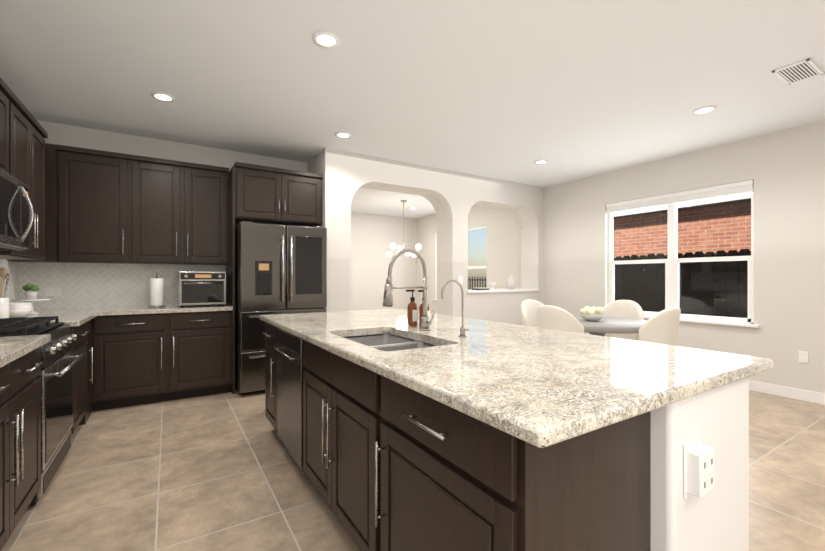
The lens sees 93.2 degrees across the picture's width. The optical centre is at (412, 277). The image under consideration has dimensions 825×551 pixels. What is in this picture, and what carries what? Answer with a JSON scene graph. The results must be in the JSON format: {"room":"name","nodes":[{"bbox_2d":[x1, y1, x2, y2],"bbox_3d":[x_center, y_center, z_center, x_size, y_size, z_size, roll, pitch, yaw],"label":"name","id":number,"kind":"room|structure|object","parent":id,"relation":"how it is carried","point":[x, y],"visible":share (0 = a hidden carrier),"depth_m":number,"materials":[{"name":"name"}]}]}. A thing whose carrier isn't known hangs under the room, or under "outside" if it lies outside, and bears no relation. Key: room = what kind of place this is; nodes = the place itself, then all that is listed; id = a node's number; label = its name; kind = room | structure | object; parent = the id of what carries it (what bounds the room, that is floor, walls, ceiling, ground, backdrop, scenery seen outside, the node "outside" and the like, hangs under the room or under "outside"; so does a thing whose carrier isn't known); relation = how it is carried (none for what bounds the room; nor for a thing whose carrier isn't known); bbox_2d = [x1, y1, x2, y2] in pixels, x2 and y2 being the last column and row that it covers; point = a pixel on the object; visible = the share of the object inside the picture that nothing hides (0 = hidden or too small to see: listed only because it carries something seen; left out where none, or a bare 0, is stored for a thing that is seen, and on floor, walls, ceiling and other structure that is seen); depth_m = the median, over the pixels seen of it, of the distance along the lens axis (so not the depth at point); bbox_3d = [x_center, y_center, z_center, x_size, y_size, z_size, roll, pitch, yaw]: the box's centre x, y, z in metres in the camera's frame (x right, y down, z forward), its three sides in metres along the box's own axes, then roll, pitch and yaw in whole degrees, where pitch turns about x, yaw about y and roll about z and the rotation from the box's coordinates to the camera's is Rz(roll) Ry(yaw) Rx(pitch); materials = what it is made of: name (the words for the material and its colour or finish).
{"room":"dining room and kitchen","nodes":[
{"label":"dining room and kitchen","id":0,"kind":"room"},
{"bbox_2d":[0,77,15,177],"bbox_3d":[-2.655,-0.922,2.279,0.328,0.604,0.440,0,0,-32],"label":"upper cabinet","id":1,"kind":"object","parent":0,"relation":"attached to","point":[7,97],"depth_m":2.51,"materials":[{"name":"black wood"}]},
{"bbox_2d":[0,168,33,250],"bbox_3d":[-2.502,-0.396,2.187,0.467,0.439,0.754,0,0,-32],"label":"over-the-range microwave","id":2,"kind":"object","parent":1,"relation":"attached to","point":[16,205],"visible":1,"depth_m":2.35,"materials":[{"name":"silver metal"}]},
{"bbox_2d":[0,96,47,260],"bbox_3d":[-3.006,-0.687,2.840,0.328,1.074,0.878,0,0,-32],"label":"upper cabinet","id":3,"kind":"object","parent":0,"relation":"attached to","point":[31,147],"depth_m":2.99,"materials":[{"name":"black wood"}]},
{"bbox_2d":[44,288,60,295],"bbox_3d":[-3.508,0.135,3.803,0.120,0.080,0.007,0,0,-32],"label":"outlet","id":4,"kind":"object","parent":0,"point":[52,291],"visible":1,"depth_m":3.80,"materials":[{"name":"white plastic"}]},
{"bbox_2d":[37,120,306,225],"bbox_3d":[-2.585,-0.150,4.457,2.760,2.740,0.100,0,0,-32],"label":"wall","id":5,"kind":"structure","parent":0,"point":[75,136],"depth_m":4.25,"materials":[{"name":"white paint"}]},
{"bbox_2d":[8,144,51,264],"bbox_3d":[-3.500,-0.687,3.631,0.328,1.074,0.328,0,0,-32],"label":"upper cabinet","id":6,"kind":"object","parent":5,"relation":"attached to","point":[49,262],"depth_m":3.56,"materials":[{"name":"black wood"}]},
{"bbox_2d":[52,144,139,264],"bbox_3d":[-3.095,-0.687,3.884,0.628,1.074,0.328,0,0,-32],"label":"upper cabinet","id":7,"kind":"object","parent":5,"relation":"attached to","point":[111,234],"depth_m":3.73,"materials":[{"name":"black wood"}]},
{"bbox_2d":[140,156,231,264],"bbox_3d":[-2.513,-0.687,4.248,0.900,1.074,0.328,0,0,-32],"label":"upper cabinet","id":8,"kind":"object","parent":5,"relation":"attached to","point":[184,205],"depth_m":4.12,"materials":[{"name":"black wood"}]},
{"bbox_2d":[228,162,322,226],"bbox_3d":[-1.631,-0.932,4.628,0.954,0.584,0.618,0,0,-32],"label":"upper cabinet","id":9,"kind":"object","parent":5,"relation":"attached to","point":[256,193],"depth_m":4.34,"materials":[{"name":"black wood"}]},
{"bbox_2d":[307,157,314,172],"bbox_3d":[-2.135,-0.150,6.436,0.100,2.740,3.620,0,0,-32],"label":"wall","id":10,"kind":"structure","parent":0,"point":[311,166],"depth_m":5.00,"materials":[{"name":"white paint"}]},
{"bbox_2d":[351,212,415,310],"bbox_3d":[-1.548,-0.150,8.997,3.810,2.740,0.100,0,0,-32],"label":"wall","id":11,"kind":"structure","parent":0,"point":[373,237],"depth_m":9.39,"materials":[{"name":"white paint"}]},
{"bbox_2d":[0,0,824,217],"bbox_3d":[0.244,-1.560,3.572,6.820,0.080,11.200,0,0,-32],"label":"ceiling","id":12,"kind":"structure","parent":0,"point":[515,90],"depth_m":2.94,"materials":[{"name":"white paint"}]},
{"bbox_2d":[151,92,174,101],"bbox_3d":[-2.090,-1.516,3.269,0.174,0.008,0.174,0,0,-32],"label":"recessed light","id":13,"kind":"object","parent":12,"relation":"in","point":[161,96],"visible":0.94,"depth_m":3.27,"materials":[{"name":"white plastic"}]},
{"bbox_2d":[312,31,339,48],"bbox_3d":[-0.551,-1.516,2.486,0.174,0.008,0.174,0,0,-32],"label":"recessed light","id":14,"kind":"object","parent":12,"relation":"in","point":[326,39],"visible":1,"depth_m":2.48,"materials":[{"name":"white plastic"}]},
{"bbox_2d":[335,132,350,137],"bbox_3d":[-0.735,-1.516,4.139,0.174,0.008,0.174,0,0,-32],"label":"recessed light","id":15,"kind":"object","parent":12,"relation":"in","point":[342,135],"visible":0.96,"depth_m":4.14,"materials":[{"name":"white plastic"}]},
{"bbox_2d":[386,200,420,256],"bbox_3d":[-0.173,-0.969,7.674,0.684,1.098,0.690,0,0,-32],"label":"chandelier","id":16,"kind":"object","parent":12,"relation":"hanging from","point":[399,248],"visible":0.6,"depth_m":7.67,"materials":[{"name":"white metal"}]},
{"bbox_2d":[534,160,547,163],"bbox_3d":[1.679,-1.516,5.106,0.174,0.008,0.174,0,0,-32],"label":"recessed light","id":17,"kind":"object","parent":12,"relation":"in","point":[541,162],"visible":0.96,"depth_m":5.10,"materials":[{"name":"white"}]},
{"bbox_2d":[693,106,716,114],"bbox_3d":[2.643,-1.516,3.526,0.174,0.008,0.174,0,0,-32],"label":"recessed light","id":18,"kind":"object","parent":12,"relation":"in","point":[703,110],"visible":0.98,"depth_m":3.52,"materials":[{"name":"white plastic"}]},
{"bbox_2d":[772,58,824,84],"bbox_3d":[2.840,-1.513,2.871,0.360,0.012,0.200,0,0,-32],"label":"ceiling vent","id":19,"kind":"object","parent":12,"relation":"in","point":[803,70],"visible":0.98,"depth_m":2.86,"materials":[{"name":"white metal"}]},
{"bbox_2d":[1,388,824,550],"bbox_3d":[0.244,1.260,3.572,6.820,0.080,11.200,0,0,-32],"label":"floor","id":20,"kind":"structure","parent":0,"point":[221,472],"depth_m":2.28,"materials":[{"name":"beige tile"}]},
{"bbox_2d":[0,349,42,550],"bbox_3d":[-1.972,0.780,1.479,0.638,0.880,0.998,0,0,-32],"label":"base cabinet","id":21,"kind":"object","parent":20,"relation":"on","point":[20,387],"depth_m":1.72,"materials":[{"name":"black wood"}]},
{"bbox_2d":[0,334,50,368],"bbox_3d":[-1.692,0.320,1.063,0.673,0.040,1.996,0,0,-32],"label":"countertop","id":22,"kind":"structure","parent":21,"relation":"on","point":[11,348],"depth_m":1.77,"materials":[{"name":"beige stone"}]},
{"bbox_2d":[0,316,83,505],"bbox_3d":[-2.401,0.740,2.249,0.692,0.960,0.754,0,0,-32],"label":"range","id":23,"kind":"object","parent":20,"relation":"on","point":[55,375],"visible":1,"depth_m":2.28,"materials":[{"name":"silver"}]},
{"bbox_2d":[10,321,91,434],"bbox_3d":[-2.811,0.780,2.820,0.638,0.880,0.638,0,0,-32],"label":"base cabinet","id":24,"kind":"object","parent":20,"relation":"on","point":[82,370],"depth_m":3.04,"materials":[{"name":"black"}]},
{"bbox_2d":[20,313,99,324],"bbox_3d":[-2.861,0.320,2.934,0.673,0.040,0.881,0,0,-32],"label":"countertop","id":25,"kind":"structure","parent":24,"relation":"on","point":[72,318],"depth_m":3.04,"materials":[{"name":"beige stone"}]},
{"bbox_2d":[0,267,9,317],"bbox_3d":[-2.914,0.112,2.726,0.136,0.373,0.135,0,0,-32],"label":"utensil crock","id":26,"kind":"object","parent":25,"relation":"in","point":[4,302],"visible":0.92,"depth_m":2.73,"materials":[{"name":"white ceramic"}]},
{"bbox_2d":[9,302,32,317],"bbox_3d":[-3.004,0.244,2.958,0.180,0.109,0.180,0,0,-32],"label":"bowls","id":27,"kind":"object","parent":25,"relation":"in","point":[19,309],"visible":0.83,"depth_m":2.92,"materials":[{"name":"white ceramic"}]},
{"bbox_2d":[92,309,234,411],"bbox_3d":[-2.546,0.780,4.056,1.160,0.880,0.618,0,0,-32],"label":"base cabinet","id":28,"kind":"object","parent":20,"relation":"on","point":[141,358],"depth_m":3.77,"materials":[{"name":"black wood"}]},
{"bbox_2d":[34,305,231,316],"bbox_3d":[-2.800,0.320,3.877,1.776,0.040,0.653,0,0,-32],"label":"countertop","id":29,"kind":"structure","parent":28,"relation":"on","point":[104,310],"depth_m":3.80,"materials":[{"name":"beige stone"}]},
{"bbox_2d":[11,299,49,314],"bbox_3d":[-3.135,0.237,3.206,0.230,0.122,0.230,0,0,-32],"label":"cake stand","id":30,"kind":"object","parent":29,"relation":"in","point":[32,312],"visible":0.79,"depth_m":3.19,"materials":[{"name":"white ceramic"}]},
{"bbox_2d":[22,284,39,298],"bbox_3d":[-3.134,0.110,3.207,0.102,0.129,0.101,0,0,-32],"label":"plant","id":31,"kind":"object","parent":30,"relation":"on","point":[30,295],"visible":1,"depth_m":3.18,"materials":[{"name":"green plant"}]},
{"bbox_2d":[148,273,164,307],"bbox_3d":[-2.633,0.123,4.015,0.150,0.350,0.150,0,0,-32],"label":"paper towel","id":32,"kind":"object","parent":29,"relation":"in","point":[156,292],"visible":1,"depth_m":3.96,"materials":[{"name":"white paper"}]},
{"bbox_2d":[177,271,226,306],"bbox_3d":[-2.270,0.114,4.208,0.450,0.370,0.418,0,0,-32],"label":"toaster oven","id":33,"kind":"object","parent":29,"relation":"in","point":[201,287],"visible":0.98,"depth_m":4.06,"materials":[{"name":"silver metal"}]},
{"bbox_2d":[235,221,326,394],"bbox_3d":[-1.550,0.319,4.497,0.913,1.802,0.851,0,0,-32],"label":"refrigerator","id":34,"kind":"object","parent":20,"relation":"on","point":[280,269],"visible":0.77,"depth_m":4.10,"materials":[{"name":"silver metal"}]},
{"bbox_2d":[263,321,766,550],"bbox_3d":[-0.001,0.780,2.238,1.150,0.880,2.803,0,0,-32],"label":"kitchen island","id":35,"kind":"object","parent":20,"relation":"on","point":[394,430],"depth_m":1.14,"materials":[{"name":"black wood"}]},
{"bbox_2d":[259,309,773,444],"bbox_3d":[0.051,0.320,2.305,1.290,0.040,2.825,0,0,-32],"label":"island countertop","id":36,"kind":"structure","parent":35,"relation":"on","point":[542,385],"depth_m":1.32,"materials":[{"name":"beige stone"}]},
{"bbox_2d":[343,329,438,348],"bbox_3d":[-0.131,0.434,1.994,0.420,0.213,0.740,0,0,-32],"label":"sink","id":37,"kind":"object","parent":36,"relation":"in","point":[385,340],"depth_m":2.28,"materials":[{"name":"silver metal"}]},
{"bbox_2d":[382,249,434,328],"bbox_3d":[-0.020,0.067,2.171,0.307,0.463,0.102,0,0,-32],"label":"faucet","id":38,"kind":"object","parent":36,"relation":"on","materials":[{"name":"silver metal"}]},
{"bbox_2d":[406,289,417,325],"bbox_3d":[-0.005,0.185,2.449,0.078,0.226,0.066,0,0,-32],"label":"soap bottle","id":39,"kind":"object","parent":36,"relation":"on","point":[412,313],"visible":1,"depth_m":2.43,"materials":[{"name":"brown glass"}]},
{"bbox_2d":[418,290,429,326],"bbox_3d":[0.068,0.185,2.389,0.078,0.226,0.066,0,0,-32],"label":"soap bottle","id":40,"kind":"object","parent":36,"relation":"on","point":[421,311],"visible":0.27,"depth_m":2.37,"materials":[{"name":"brown"}]},
{"bbox_2d":[439,281,470,336],"bbox_3d":[0.214,0.154,1.948,0.157,0.290,0.068,0,0,-32],"label":"faucet","id":41,"kind":"object","parent":36,"relation":"on","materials":[{"name":"silver metal"}]},
{"bbox_2d":[521,300,543,326],"bbox_3d":[1.548,0.743,4.600,0.540,0.956,0.505,0,0,-32],"label":"dining chair","id":42,"kind":"object","parent":20,"relation":"on","point":[529,309],"visible":0.21,"depth_m":4.73,"materials":[{"name":"beige fabric"}]},
{"bbox_2d":[536,305,583,333],"bbox_3d":[1.507,0.743,3.890,0.505,0.956,0.540,0,0,-32],"label":"dining chair","id":43,"kind":"object","parent":20,"relation":"on","point":[552,317],"visible":0.23,"depth_m":3.69,"materials":[{"name":"beige fabric"}]},
{"bbox_2d":[574,316,646,335],"bbox_3d":[1.983,0.840,4.187,1.110,0.761,1.110,0,0,-32],"label":"dining table","id":44,"kind":"object","parent":20,"relation":"on","point":[605,325],"visible":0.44,"depth_m":3.85,"materials":[{"name":"grey"}]},
{"bbox_2d":[579,313,604,320],"bbox_3d":[1.921,0.420,4.172,0.250,0.075,0.250,0,0,-32],"label":"flower bowl","id":45,"kind":"object","parent":44,"relation":"on","point":[594,317],"visible":0.94,"depth_m":4.09,"materials":[{"name":"grey ceramic"}]},
{"bbox_2d":[580,306,603,314],"bbox_3d":[1.920,0.350,4.185,0.231,0.086,0.221,0,0,-32],"label":"flowers","id":46,"kind":"object","parent":45,"relation":"in","point":[593,310],"visible":0.98,"depth_m":4.11,"materials":[{"name":"beige plant"}]},
{"bbox_2d":[602,300,643,340],"bbox_3d":[2.397,0.743,4.598,0.528,0.956,0.535,0,0,-32],"label":"dining chair","id":47,"kind":"object","parent":20,"relation":"on","point":[626,309],"visible":0.31,"depth_m":4.70,"materials":[{"name":"beige fabric"}]},
{"bbox_2d":[639,307,680,345],"bbox_3d":[2.232,0.743,3.693,0.540,0.956,0.505,0,0,-32],"label":"dining chair","id":48,"kind":"object","parent":20,"relation":"on","point":[661,327],"visible":0.4,"depth_m":3.47,"materials":[{"name":"beige fabric"}]},
{"bbox_2d":[315,148,543,324],"bbox_3d":[0.498,-0.150,5.723,3.810,2.740,0.380,0,0,-32],"label":"wall","id":49,"kind":"structure","parent":0,"point":[452,197],"depth_m":5.59,"materials":[{"name":"white paint"}]},
{"bbox_2d":[458,276,462,283],"bbox_3d":[0.690,0.030,5.614,0.080,0.120,0.006,0,0,-32],"label":"switch plate","id":50,"kind":"object","parent":49,"relation":"attached to","point":[460,279],"visible":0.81,"depth_m":5.61,"materials":[{"name":"white plastic"}]},
{"bbox_2d":[467,289,539,292],"bbox_3d":[1.350,0.203,6.256,1.560,0.035,0.440,0,0,-32],"label":"window sill","id":51,"kind":"structure","parent":49,"relation":"attached to","point":[498,290],"depth_m":6.07,"materials":[{"name":"white"}]},
{"bbox_2d":[472,287,488,289],"bbox_3d":[1.058,0.166,6.062,0.220,0.036,0.160,0,0,-32],"label":"books","id":52,"kind":"object","parent":51,"relation":"on","point":[480,288],"visible":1,"depth_m":6.02,"materials":[{"name":"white paper"}]},
{"bbox_2d":[506,274,516,288],"bbox_3d":[1.633,0.059,6.445,0.170,0.250,0.170,0,0,-32],"label":"vase","id":53,"kind":"object","parent":51,"relation":"on","point":[511,283],"visible":1,"depth_m":6.39,"materials":[{"name":"grey ceramic"}]},
{"bbox_2d":[416,120,824,392],"bbox_3d":[3.072,-0.150,5.339,0.150,2.740,11.200,0,0,-32],"label":"wall","id":54,"kind":"structure","parent":0,"point":[784,170],"depth_m":4.33,"materials":[{"name":"white paint"}]},
{"bbox_2d":[433,225,485,300],"bbox_3d":[1.044,-0.269,8.524,0.175,1.602,1.850,0,0,-32],"label":"dining window","id":55,"kind":"structure","parent":54,"relation":"in","point":[476,267],"depth_m":8.15,"materials":[{"name":"white"}]},
{"bbox_2d":[608,188,759,327],"bbox_3d":[3.275,-0.269,4.953,0.175,1.602,1.790,0,0,-32],"label":"nook window","id":56,"kind":"structure","parent":54,"relation":"in","point":[672,261],"depth_m":4.93,"materials":[{"name":"white"}]},
{"bbox_2d":[606,180,753,212],"bbox_3d":[3.262,-1.002,4.945,0.046,0.133,1.674,0,0,-32],"label":"window blind","id":57,"kind":"object","parent":56,"relation":"attached to","point":[737,188],"visible":0.94,"depth_m":4.78,"materials":[{"name":"white fabric"}]},
{"bbox_2d":[749,380,824,404],"bbox_3d":[4.061,1.165,3.599,0.016,0.110,7.000,0,0,-32],"label":"baseboard","id":58,"kind":"structure","parent":54,"relation":"attached to","point":[794,393],"depth_m":3.96,"materials":[{"name":"white wood"}]},
{"bbox_2d":[799,351,807,362],"bbox_3d":[3.890,0.787,3.881,0.007,0.115,0.070,0,0,-32],"label":"outlet","id":59,"kind":"object","parent":54,"relation":"attached to","point":[803,356],"visible":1,"depth_m":3.88,"materials":[{"name":"white plastic"}]},
{"label":"outside","id":60,"kind":"structure","parent":0,"visible":0},
{"bbox_3d":[12.407,1.520,13.649,24.490,0.100,50.000,0,0,-32],"label":"ground","id":61,"kind":"structure","parent":60,"visible":0},
{"bbox_2d":[468,277,485,288],"bbox_3d":[2.532,0.745,10.308,0.030,1.550,4.200,0,0,-32],"label":"iron fence","id":62,"kind":"object","parent":61,"relation":"on","point":[475,279],"depth_m":11.32,"materials":[{"name":"black metal"}]},
{"bbox_2d":[613,193,750,257],"bbox_3d":[8.724,-1.280,5.805,4.050,5.600,13.000,0,0,-32],"label":"brick house","id":63,"kind":"structure","parent":61,"relation":"on","point":[631,240],"depth_m":7.87,"materials":[{"name":"brown brick"}]},
{"bbox_2d":[613,249,750,317],"bbox_3d":[6.053,0.554,3.390,0.060,1.932,11.334,0,0,-32],"label":"fence","id":64,"kind":"object","parent":61,"relation":"on","point":[647,277],"depth_m":6.04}
]}

